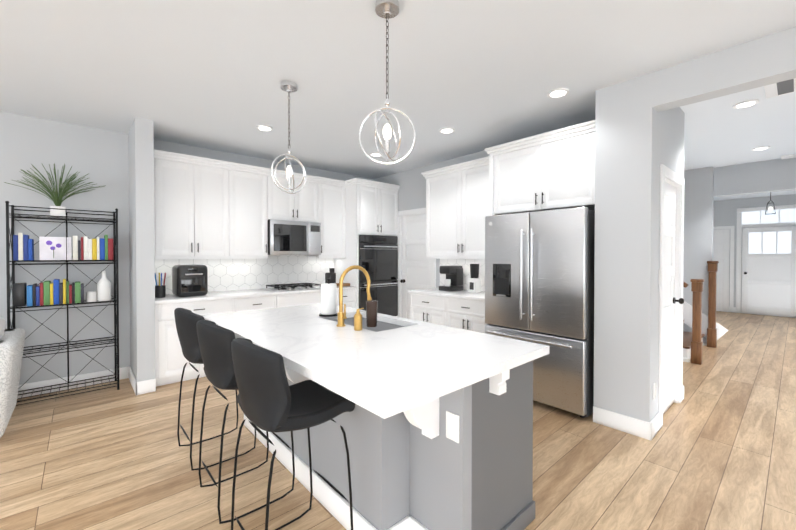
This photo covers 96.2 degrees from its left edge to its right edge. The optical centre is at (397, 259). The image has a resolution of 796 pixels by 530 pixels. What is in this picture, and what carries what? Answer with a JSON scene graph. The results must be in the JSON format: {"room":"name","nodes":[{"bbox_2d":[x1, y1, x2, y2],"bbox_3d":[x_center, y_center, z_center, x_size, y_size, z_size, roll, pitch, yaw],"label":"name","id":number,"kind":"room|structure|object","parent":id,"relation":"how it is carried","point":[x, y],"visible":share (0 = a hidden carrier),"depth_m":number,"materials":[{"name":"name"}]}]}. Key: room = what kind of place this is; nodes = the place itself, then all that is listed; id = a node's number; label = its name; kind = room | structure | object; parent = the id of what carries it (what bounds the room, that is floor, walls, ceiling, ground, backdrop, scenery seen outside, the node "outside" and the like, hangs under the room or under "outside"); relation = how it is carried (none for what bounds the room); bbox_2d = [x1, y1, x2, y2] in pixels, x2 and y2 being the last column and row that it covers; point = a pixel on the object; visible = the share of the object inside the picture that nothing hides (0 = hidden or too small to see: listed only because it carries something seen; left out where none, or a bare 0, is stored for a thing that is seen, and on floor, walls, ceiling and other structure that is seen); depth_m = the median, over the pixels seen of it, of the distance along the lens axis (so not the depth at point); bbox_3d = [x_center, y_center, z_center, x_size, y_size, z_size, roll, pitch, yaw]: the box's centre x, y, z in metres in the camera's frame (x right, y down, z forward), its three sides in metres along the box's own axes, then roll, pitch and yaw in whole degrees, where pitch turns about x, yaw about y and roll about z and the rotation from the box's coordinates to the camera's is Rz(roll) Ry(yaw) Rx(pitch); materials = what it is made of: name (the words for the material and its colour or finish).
{"room":"kitchen","nodes":[
{"label":"kitchen","id":0,"kind":"room"},
{"bbox_2d":[128,117,155,381],"bbox_3d":[-2.751,-0.033,3.825,0.150,2.740,0.670,-1,1,-42],"label":"pillar","id":1,"kind":"structure","parent":0,"point":[141,238],"depth_m":3.59,"materials":[{"name":"grey paint"}]},
{"bbox_2d":[0,111,373,384],"bbox_3d":[-3.666,-0.030,3.536,8.840,2.740,0.120,-1,1,-42],"label":"wall","id":2,"kind":"structure","parent":0,"point":[99,157],"depth_m":3.71,"materials":[{"name":"grey paint"}]},
{"bbox_2d":[154,153,237,256],"bbox_3d":[-2.474,-0.589,4.279,0.865,1.100,0.348,-1,1,-42],"label":"upper cabinet","id":3,"kind":"object","parent":2,"relation":"attached to","point":[206,208],"depth_m":4.13,"materials":[{"name":"white wood"}]},
{"bbox_2d":[155,255,333,294],"bbox_3d":[-1.975,0.157,4.963,2.518,0.500,0.008,-1,1,-42],"label":"backsplash","id":4,"kind":"structure","parent":2,"relation":"attached to","point":[233,274],"depth_m":4.95,"materials":[{"name":"white tile"}]},
{"bbox_2d":[234,165,273,256],"bbox_3d":[-2.017,-0.594,4.688,0.604,1.100,0.348,-1,1,-42],"label":"upper cabinet","id":5,"kind":"object","parent":2,"relation":"attached to","point":[253,188],"depth_m":4.59,"materials":[{"name":"white wood"}]},
{"bbox_2d":[274,173,321,224],"bbox_3d":[-1.556,-0.844,5.097,0.754,0.610,0.348,-1,1,-42],"label":"upper cabinet","id":6,"kind":"object","parent":2,"relation":"attached to","point":[305,205],"depth_m":5.02,"materials":[{"name":"white wood"}]},
{"bbox_2d":[268,219,320,254],"bbox_3d":[-1.513,-0.301,5.055,0.740,0.463,0.457,-1,1,-42],"label":"over-the-range microwave","id":7,"kind":"object","parent":6,"relation":"attached to","point":[286,237],"visible":0.98,"depth_m":4.88,"materials":[{"name":"silver metal"}]},
{"bbox_2d":[307,181,345,256],"bbox_3d":[-1.122,-0.603,5.488,0.530,1.100,0.348,-1,1,-42],"label":"upper cabinet","id":8,"kind":"object","parent":2,"relation":"attached to","point":[333,227],"depth_m":5.39,"materials":[{"name":"white wood"}]},
{"bbox_2d":[17,307,735,440],"bbox_3d":[2.518,1.286,2.562,16.500,0.130,9.600,-1,1,-42],"label":"baseboard","id":9,"kind":"structure","parent":2,"relation":"attached to","point":[633,426],"depth_m":3.51,"materials":[{"name":"white wood"}]},
{"bbox_2d":[0,311,795,529],"bbox_3d":[2.667,1.400,2.696,17.300,0.100,10.000,-1,1,-42],"label":"floor","id":10,"kind":"structure","parent":0,"point":[717,451],"depth_m":2.40,"materials":[{"name":"brown wood"}]},
{"bbox_2d":[0,317,25,437],"bbox_3d":[-3.484,0.901,2.569,1.069,0.900,0.780,-1,1,-42],"label":"sofa","id":11,"kind":"object","parent":10,"relation":"on","point":[12,341],"visible":1,"depth_m":2.67,"materials":[{"name":"fabric"}]},
{"bbox_2d":[5,201,119,405],"bbox_3d":[-3.277,0.408,3.540,0.785,1.863,0.366,-1,1,-42],"label":"bookshelf","id":12,"kind":"object","parent":10,"relation":"on","point":[11,279],"visible":0.83,"depth_m":3.52,"materials":[{"name":"black metal"}]},
{"bbox_2d":[12,279,83,306],"bbox_3d":[-3.335,0.307,3.425,0.482,0.234,0.187,-1,1,-42],"label":"books","id":13,"kind":"object","parent":12,"relation":"on","point":[56,291],"visible":0.96,"depth_m":3.35,"materials":[{"name":"multicoloured paper"}]},
{"bbox_2d":[4,163,105,217],"bbox_3d":[-3.302,-0.682,3.471,0.714,0.531,0.388,-1,1,-42],"label":"grass plant","id":14,"kind":"object","parent":12,"relation":"on","point":[57,200],"visible":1,"depth_m":3.45,"materials":[{"name":"green plant"}]},
{"bbox_2d":[13,233,112,259],"bbox_3d":[-3.246,-0.124,3.502,0.702,0.255,0.191,-1,1,-42],"label":"books","id":15,"kind":"object","parent":12,"relation":"on","point":[54,248],"visible":1,"depth_m":3.42,"materials":[{"name":"multicoloured paper"}]},
{"bbox_2d":[86,291,96,301],"bbox_3d":[-3.096,0.372,3.608,0.080,0.100,0.080,-1,1,-42],"label":"mug","id":16,"kind":"object","parent":12,"relation":"on","point":[91,296],"visible":1,"depth_m":3.58,"materials":[{"name":"ceramic"}]},
{"bbox_2d":[97,271,110,300],"bbox_3d":[-3.035,0.269,3.688,0.116,0.305,0.116,-1,1,-42],"label":"vase","id":17,"kind":"object","parent":12,"relation":"on","point":[104,288],"visible":1,"depth_m":3.65,"materials":[{"name":"ceramic"}]},
{"bbox_2d":[155,297,234,386],"bbox_3d":[-2.414,0.895,4.169,0.783,0.876,0.618,-1,1,-42],"label":"base cabinet","id":18,"kind":"object","parent":10,"relation":"on","point":[171,360],"depth_m":3.79,"materials":[{"name":"white wood"}]},
{"bbox_2d":[155,285,354,304],"bbox_3d":[-1.765,0.430,4.732,2.514,0.038,0.635,-1,1,-42],"label":"countertop","id":19,"kind":"structure","parent":18,"relation":"on","point":[170,299],"depth_m":4.27,"materials":[{"name":"white stone"}]},
{"bbox_2d":[155,273,165,297],"bbox_3d":[-2.644,0.283,3.971,0.114,0.271,0.114,-1,1,-42],"label":"utensil crock","id":20,"kind":"object","parent":19,"relation":"on","point":[160,290],"visible":0.98,"depth_m":3.94,"materials":[{"name":"black ceramic"}]},
{"bbox_2d":[172,265,207,296],"bbox_3d":[-2.398,0.239,4.124,0.310,0.355,0.378,-1,1,-42],"label":"air fryer","id":21,"kind":"object","parent":19,"relation":"on","point":[189,280],"visible":1,"depth_m":4.00,"materials":[{"name":"black plastic"}]},
{"bbox_2d":[262,283,320,291],"bbox_3d":[-1.443,0.378,4.984,0.720,0.057,0.492,-1,1,-42],"label":"cooktop","id":22,"kind":"object","parent":19,"relation":"in","point":[293,286],"visible":0.98,"depth_m":4.88,"materials":[{"name":"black metal"}]},
{"bbox_2d":[325,268,335,282],"bbox_3d":[-1.042,0.265,5.511,0.100,0.270,0.160,-1,1,-42],"label":"knife block","id":23,"kind":"object","parent":19,"relation":"on","point":[331,274],"visible":0.69,"depth_m":5.46,"materials":[{"name":"black plastic"}]},
{"bbox_2d":[174,308,255,469],"bbox_3d":[-1.284,0.831,2.510,0.484,1.027,0.430,-1,1,-42],"label":"stool","id":24,"kind":"object","parent":10,"relation":"on","point":[186,320],"visible":0.6,"depth_m":2.29,"materials":[{"name":"leather"}]},
{"bbox_2d":[196,320,294,523],"bbox_3d":[-0.884,0.836,2.063,0.484,1.027,0.430,-1,1,-42],"label":"stool","id":25,"kind":"object","parent":10,"relation":"on","point":[214,340],"visible":0.65,"depth_m":1.84,"materials":[{"name":"leather"}]},
{"bbox_2d":[235,297,278,311],"bbox_3d":[-1.957,0.890,4.578,0.563,0.876,0.618,-1,1,-42],"label":"drawer","id":26,"kind":"object","parent":10,"relation":"on","point":[241,303],"depth_m":4.35,"materials":[{"name":"white wood"}]},
{"bbox_2d":[231,338,354,529],"bbox_3d":[-0.491,0.841,1.623,0.484,1.027,0.430,-1,1,-42],"label":"stool","id":27,"kind":"object","parent":10,"relation":"on","point":[269,399],"visible":1,"depth_m":1.43,"materials":[{"name":"leather"}]},
{"bbox_2d":[279,293,320,306],"bbox_3d":[-1.444,0.885,5.037,0.814,0.876,0.618,-1,1,-42],"label":"base cabinet","id":28,"kind":"object","parent":10,"relation":"on","point":[288,299],"depth_m":4.74,"materials":[{"name":"white wood"}]},
{"bbox_2d":[337,289,355,308],"bbox_3d":[-1.010,0.881,5.425,0.471,0.876,0.618,-1,1,-42],"label":"base cabinet","id":29,"kind":"object","parent":10,"relation":"on","point":[349,295],"depth_m":5.27,"materials":[{"name":"white wood"}]},
{"bbox_2d":[334,181,398,316],"bbox_3d":[-0.507,0.078,5.831,0.824,2.470,0.668,-1,1,-42],"label":"tall cabinet","id":30,"kind":"object","parent":10,"relation":"on","point":[371,210],"depth_m":5.54,"materials":[{"name":"white wood"}]},
{"bbox_2d":[244,351,548,529],"bbox_3d":[-0.323,0.917,2.308,1.003,0.874,2.146,-1,1,-42],"label":"kitchen island","id":31,"kind":"object","parent":10,"relation":"on","point":[406,473],"depth_m":1.67,"materials":[{"name":"grey wood"}]},
{"bbox_2d":[201,307,500,418],"bbox_3d":[-0.546,0.460,2.149,0.645,0.040,2.236,-1,1,-42],"label":"island countertop","id":32,"kind":"structure","parent":31,"relation":"on","point":[384,375],"depth_m":1.61,"materials":[{"name":"white stone"}]},
{"bbox_2d":[354,308,363,330],"bbox_3d":[-0.243,0.370,2.228,0.066,0.134,0.052,-1,1,-42],"label":"soap dispenser","id":33,"kind":"object","parent":32,"relation":"on","point":[358,321],"visible":1,"depth_m":2.20,"materials":[{"name":"gold metal"}]},
{"bbox_2d":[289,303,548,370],"bbox_3d":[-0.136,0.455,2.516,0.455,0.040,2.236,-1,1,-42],"label":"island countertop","id":34,"kind":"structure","parent":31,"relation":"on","point":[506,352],"depth_m":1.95,"materials":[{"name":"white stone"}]},
{"bbox_2d":[319,278,337,316],"bbox_3d":[-0.536,0.287,2.770,0.150,0.287,0.150,-1,1,-42],"label":"paper towel","id":35,"kind":"object","parent":34,"relation":"on","point":[328,299],"visible":1,"depth_m":2.72,"materials":[{"name":"white paper"}]},
{"bbox_2d":[336,265,371,326],"bbox_3d":[-0.277,0.236,2.413,0.292,0.397,0.096,-1,1,-42],"label":"faucet","id":36,"kind":"object","parent":34,"relation":"on","point":[341,315],"visible":0.96,"depth_m":2.35,"materials":[{"name":"gold metal"}]},
{"bbox_2d":[366,300,377,326],"bbox_3d":[-0.171,0.351,2.332,0.080,0.170,0.080,-1,1,-42],"label":"tumbler","id":37,"kind":"object","parent":34,"relation":"on","point":[371,313],"visible":1,"depth_m":2.30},
{"bbox_2d":[337,315,408,330],"bbox_3d":[-0.230,0.577,2.565,0.404,0.228,0.744,-1,1,-42],"label":"sink","id":38,"kind":"object","parent":34,"relation":"in","point":[382,324],"depth_m":2.62,"materials":[{"name":"grey metal"}]},
{"bbox_2d":[446,411,458,442],"bbox_3d":[0.232,0.711,1.519,0.009,0.115,0.070,-1,1,-42],"label":"outlet","id":39,"kind":"object","parent":31,"relation":"attached to","point":[452,426],"visible":1,"depth_m":1.51,"materials":[{"name":"white plastic"}]},
{"bbox_2d":[408,292,439,324],"bbox_3d":[0.618,0.889,4.740,0.618,0.876,0.691,-1,1,-42],"label":"base cabinet","id":40,"kind":"object","parent":10,"relation":"on","point":[422,308],"depth_m":4.57,"materials":[{"name":"white wood"}]},
{"bbox_2d":[440,296,486,332],"bbox_3d":[0.999,0.894,4.314,0.618,0.876,0.692,-1,1,-42],"label":"base cabinet","id":41,"kind":"object","parent":10,"relation":"on","point":[463,309],"depth_m":4.12,"materials":[{"name":"white wood"}]},
{"bbox_2d":[408,288,484,303],"bbox_3d":[0.798,0.432,4.521,0.635,0.038,1.275,-1,1,-42],"label":"countertop","id":42,"kind":"structure","parent":41,"relation":"on","point":[461,294],"depth_m":4.38,"materials":[{"name":"white stone"}]},
{"bbox_2d":[439,265,462,290],"bbox_3d":[0.708,0.244,4.768,0.280,0.330,0.200,-1,1,-42],"label":"coffee maker","id":43,"kind":"object","parent":42,"relation":"on","point":[454,278],"visible":0.98,"depth_m":4.71,"materials":[{"name":"black plastic"}]},
{"bbox_2d":[468,264,480,292],"bbox_3d":[0.961,0.232,4.484,0.122,0.360,0.120,-1,1,-42],"label":"grinder","id":44,"kind":"object","parent":42,"relation":"on","point":[474,283],"visible":1,"depth_m":4.44,"materials":[{"name":"white plastic"}]},
{"bbox_2d":[485,207,594,417],"bbox_3d":[1.481,0.450,3.526,0.887,1.780,0.965,-1,1,-42],"label":"refrigerator","id":45,"kind":"object","parent":10,"relation":"on","point":[539,277],"visible":0.81,"depth_m":3.13,"materials":[{"name":"silver metal"}]},
{"bbox_2d":[683,320,704,357],"bbox_3d":[3.184,0.199,6.230,1.180,2.220,3.180,-1,1,-42],"label":"stairs","id":46,"kind":"structure","parent":10,"relation":"on","point":[687,338],"depth_m":4.91,"materials":[{"name":"brown wood"}]},
{"bbox_2d":[683,281,689,361],"bbox_3d":[2.881,-0.145,5.620,0.060,2.921,2.700,-1,1,-42],"label":"stair rail","id":47,"kind":"object","parent":46,"relation":"attached to","point":[685,285],"visible":0.12,"depth_m":4.64,"materials":[{"name":"brown wood"}]},
{"bbox_2d":[690,261,718,364],"bbox_3d":[3.233,0.659,6.184,1.390,1.300,3.322,-1,1,-42],"label":"posts","id":48,"kind":"object","parent":10,"relation":"on","point":[697,344],"visible":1,"depth_m":4.57,"materials":[{"name":"brown wood"}]},
{"bbox_2d":[0,0,795,200],"bbox_3d":[2.667,-1.440,2.663,17.300,0.100,10.000,-1,1,-42],"label":"ceiling","id":49,"kind":"structure","parent":0,"point":[479,75],"depth_m":2.61,"materials":[{"name":"paint"}]},
{"bbox_2d":[256,125,272,130],"bbox_3d":[-1.413,-1.396,3.791,0.169,0.014,0.169,1,1,42],"label":"recessed light","id":50,"kind":"object","parent":49,"relation":"in","point":[260,127],"depth_m":3.78,"materials":[{"name":"white"}]},
{"bbox_2d":[271,80,305,193],"bbox_3d":[-0.865,-0.959,2.837,0.309,0.864,0.270,-1,1,-42],"label":"pendant light","id":51,"kind":"object","parent":49,"relation":"hanging from","point":[288,86],"visible":1,"depth_m":2.83,"materials":[{"name":"silver metal"}]},
{"bbox_2d":[370,152,382,156],"bbox_3d":[-0.288,-1.407,4.783,0.169,0.014,0.169,0,1,9],"label":"recessed light","id":52,"kind":"object","parent":49,"relation":"in","point":[375,154],"depth_m":4.75,"materials":[{"name":"white"}]},
{"bbox_2d":[359,0,415,164],"bbox_3d":[-0.058,-0.948,1.935,0.255,0.864,0.247,-1,1,-42],"label":"pendant light","id":53,"kind":"object","parent":49,"relation":"hanging from","point":[386,9],"visible":1,"depth_m":1.93,"materials":[{"name":"silver metal"}]},
{"bbox_2d":[439,127,454,133],"bbox_3d":[0.532,-1.397,3.866,0.169,0.014,0.169,0,1,9],"label":"recessed light","id":54,"kind":"object","parent":49,"relation":"in","point":[447,130],"depth_m":3.84,"materials":[{"name":"white"}]},
{"bbox_2d":[547,88,568,97],"bbox_3d":[1.331,-1.386,2.972,0.169,0.014,0.169,1,1,39],"label":"recessed light","id":55,"kind":"object","parent":49,"relation":"in","point":[557,92],"depth_m":2.95,"materials":[{"name":"white"}]},
{"bbox_2d":[733,99,758,108],"bbox_3d":[3.107,-1.389,3.192,0.169,0.014,0.169,0,1,24],"label":"recessed light","id":56,"kind":"object","parent":49,"relation":"in","point":[747,103],"depth_m":3.18,"materials":[{"name":"white"}]},
{"bbox_2d":[751,146,769,150],"bbox_3d":[4.583,-1.404,4.511,0.169,0.014,0.169,0,1,9],"label":"recessed light","id":57,"kind":"object","parent":49,"relation":"in","point":[762,147],"depth_m":4.49,"materials":[{"name":"white"}]},
{"bbox_2d":[765,192,775,214],"bbox_3d":[7.524,-1.180,7.211,0.148,0.524,0.148,-1,1,-42],"label":"pendant light","id":58,"kind":"object","parent":49,"relation":"hanging from","point":[770,208],"visible":0.85,"depth_m":7.21,"materials":[{"name":"black metal"}]},
{"bbox_2d":[764,78,795,98],"bbox_3d":[3.073,-1.382,2.872,0.338,0.019,0.167,-1,1,-42],"label":"ceiling vent","id":59,"kind":"object","parent":49,"relation":"in","point":[780,88],"depth_m":2.88,"materials":[{"name":"white metal"}]},
{"bbox_2d":[781,154,795,158],"bbox_3d":[5.286,-1.405,4.835,0.279,0.019,0.129,-1,1,-42],"label":"ceiling vent","id":60,"kind":"object","parent":49,"relation":"in","point":[790,155],"depth_m":4.83,"materials":[{"name":"white metal"}]},
{"bbox_2d":[374,150,489,316],"bbox_3d":[1.110,-0.048,5.111,0.620,2.740,3.900,-1,1,-42],"label":"wall","id":61,"kind":"structure","parent":0,"point":[412,190],"depth_m":5.57,"materials":[{"name":"grey paint"}]},
{"bbox_2d":[400,214,431,318],"bbox_3d":[0.275,0.304,5.595,0.114,2.012,0.696,-1,1,-42],"label":"pantry door","id":62,"kind":"structure","parent":61,"relation":"in","point":[416,269],"depth_m":5.66,"materials":[{"name":"white wood"}]},
{"bbox_2d":[398,208,435,316],"bbox_3d":[0.300,0.263,5.618,0.116,2.105,0.880,-1,1,-42],"label":"door frame","id":63,"kind":"structure","parent":61,"relation":"attached to","point":[419,211],"depth_m":5.85,"materials":[{"name":"white wood"}]},
{"bbox_2d":[440,259,484,290],"bbox_3d":[1.034,0.184,4.726,0.008,0.452,1.275,-1,1,-42],"label":"backsplash","id":64,"kind":"structure","parent":61,"relation":"attached to","point":[465,264],"depth_m":4.84,"materials":[{"name":"white tile"}]},
{"bbox_2d":[421,120,594,258],"bbox_3d":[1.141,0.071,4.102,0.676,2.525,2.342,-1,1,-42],"label":"upper cabinet","id":65,"kind":"object","parent":61,"relation":"attached to","point":[553,170],"visible":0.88,"depth_m":3.69,"materials":[{"name":"white wood"}]},
{"bbox_2d":[594,73,684,421],"bbox_3d":[2.182,-0.026,3.192,1.140,2.740,0.390,-1,1,-42],"label":"wall","id":66,"kind":"structure","parent":0,"point":[639,139],"depth_m":2.80,"materials":[{"name":"grey paint"}]},
{"bbox_2d":[652,382,655,399],"bbox_3d":[1.976,1.009,2.752,0.070,0.120,0.008,-1,1,-42],"label":"outlet","id":67,"kind":"object","parent":66,"relation":"attached to","point":[654,383],"depth_m":2.74,"materials":[{"name":"white plastic"}]},
{"bbox_2d":[658,270,660,284],"bbox_3d":[2.083,0.138,2.838,0.070,0.120,0.008,-1,1,-42],"label":"light switch","id":68,"kind":"object","parent":66,"relation":"attached to","point":[659,271],"depth_m":2.82,"materials":[{"name":"white plastic"}]},
{"bbox_2d":[658,164,683,427],"bbox_3d":[2.351,0.292,3.142,0.810,2.105,0.116,-1,1,-42],"label":"trim","id":69,"kind":"structure","parent":66,"relation":"attached to","point":[666,172],"depth_m":3.32,"materials":[{"name":"white wood"}]},
{"bbox_2d":[663,181,683,413],"bbox_3d":[2.374,0.333,3.117,0.626,2.012,0.114,-1,1,-42],"label":"closet door","id":70,"kind":"structure","parent":66,"relation":"attached to","point":[670,300],"depth_m":3.23,"materials":[{"name":"white wood"}]},
{"bbox_2d":[683,167,713,343],"bbox_3d":[3.767,-0.067,6.715,0.120,2.740,3.250,-1,1,-42],"label":"wall","id":71,"kind":"structure","parent":0,"point":[698,214],"depth_m":5.58,"materials":[{"name":"grey paint"}]},
{"bbox_2d":[683,301,727,339],"bbox_3d":[4.017,0.203,6.336,0.015,2.129,2.739,-1,1,-42],"label":"trim","id":72,"kind":"structure","parent":71,"relation":"attached to","point":[687,318],"depth_m":5.54,"materials":[{"name":"white wood"}]},
{"bbox_2d":[652,27,795,111],"bbox_3d":[2.713,-1.253,1.841,0.150,0.255,2.310,-1,1,-42],"label":"header beam","id":73,"kind":"structure","parent":0,"point":[763,61],"depth_m":2.35,"materials":[{"name":"grey paint"}]},
{"bbox_2d":[714,158,795,196],"bbox_3d":[5.301,-1.199,5.189,0.150,0.440,1.050,-1,1,-42],"label":"beam","id":74,"kind":"structure","parent":0,"point":[775,175],"depth_m":5.19,"materials":[{"name":"grey paint"}]},
{"bbox_2d":[714,194,795,306],"bbox_3d":[8.212,-0.089,8.645,0.120,2.740,2.540,-1,1,-42],"label":"wall","id":75,"kind":"structure","parent":0,"point":[725,212],"depth_m":8.62,"materials":[{"name":"grey paint"}]},
{"bbox_2d":[713,229,729,311],"bbox_3d":[7.858,0.264,8.862,0.114,2.020,0.530,-1,1,-42],"label":"door","id":76,"kind":"structure","parent":75,"relation":"in","point":[721,246],"depth_m":8.78,"materials":[{"name":"white wood"}]},
{"bbox_2d":[714,226,733,311],"bbox_3d":[7.898,0.228,8.897,0.016,2.100,0.690,-1,1,-42],"label":"door frame","id":77,"kind":"structure","parent":75,"relation":"attached to","point":[731,228],"depth_m":8.66,"materials":[{"name":"white wood"}]},
{"bbox_2d":[736,204,795,312],"bbox_3d":[8.520,0.031,8.197,0.020,2.510,1.100,-1,1,-42],"label":"door frame","id":78,"kind":"structure","parent":75,"relation":"attached to","point":[740,226],"depth_m":8.54,"materials":[{"name":"white wood"}]},
{"bbox_2d":[741,226,795,317],"bbox_3d":[8.477,0.267,8.162,0.114,2.030,0.900,-1,1,-42],"label":"front door","id":79,"kind":"structure","parent":75,"relation":"in","point":[768,271],"depth_m":8.18,"materials":[{"name":"white wood"}]},
{"bbox_2d":[742,209,795,224],"bbox_3d":[8.524,-0.984,8.189,0.004,0.300,0.920,-1,1,-42],"label":"transom","id":80,"kind":"object","parent":75,"relation":"attached to","point":[786,215],"visible":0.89,"depth_m":8.19,"materials":[{"name":"white glass"}]}
]}

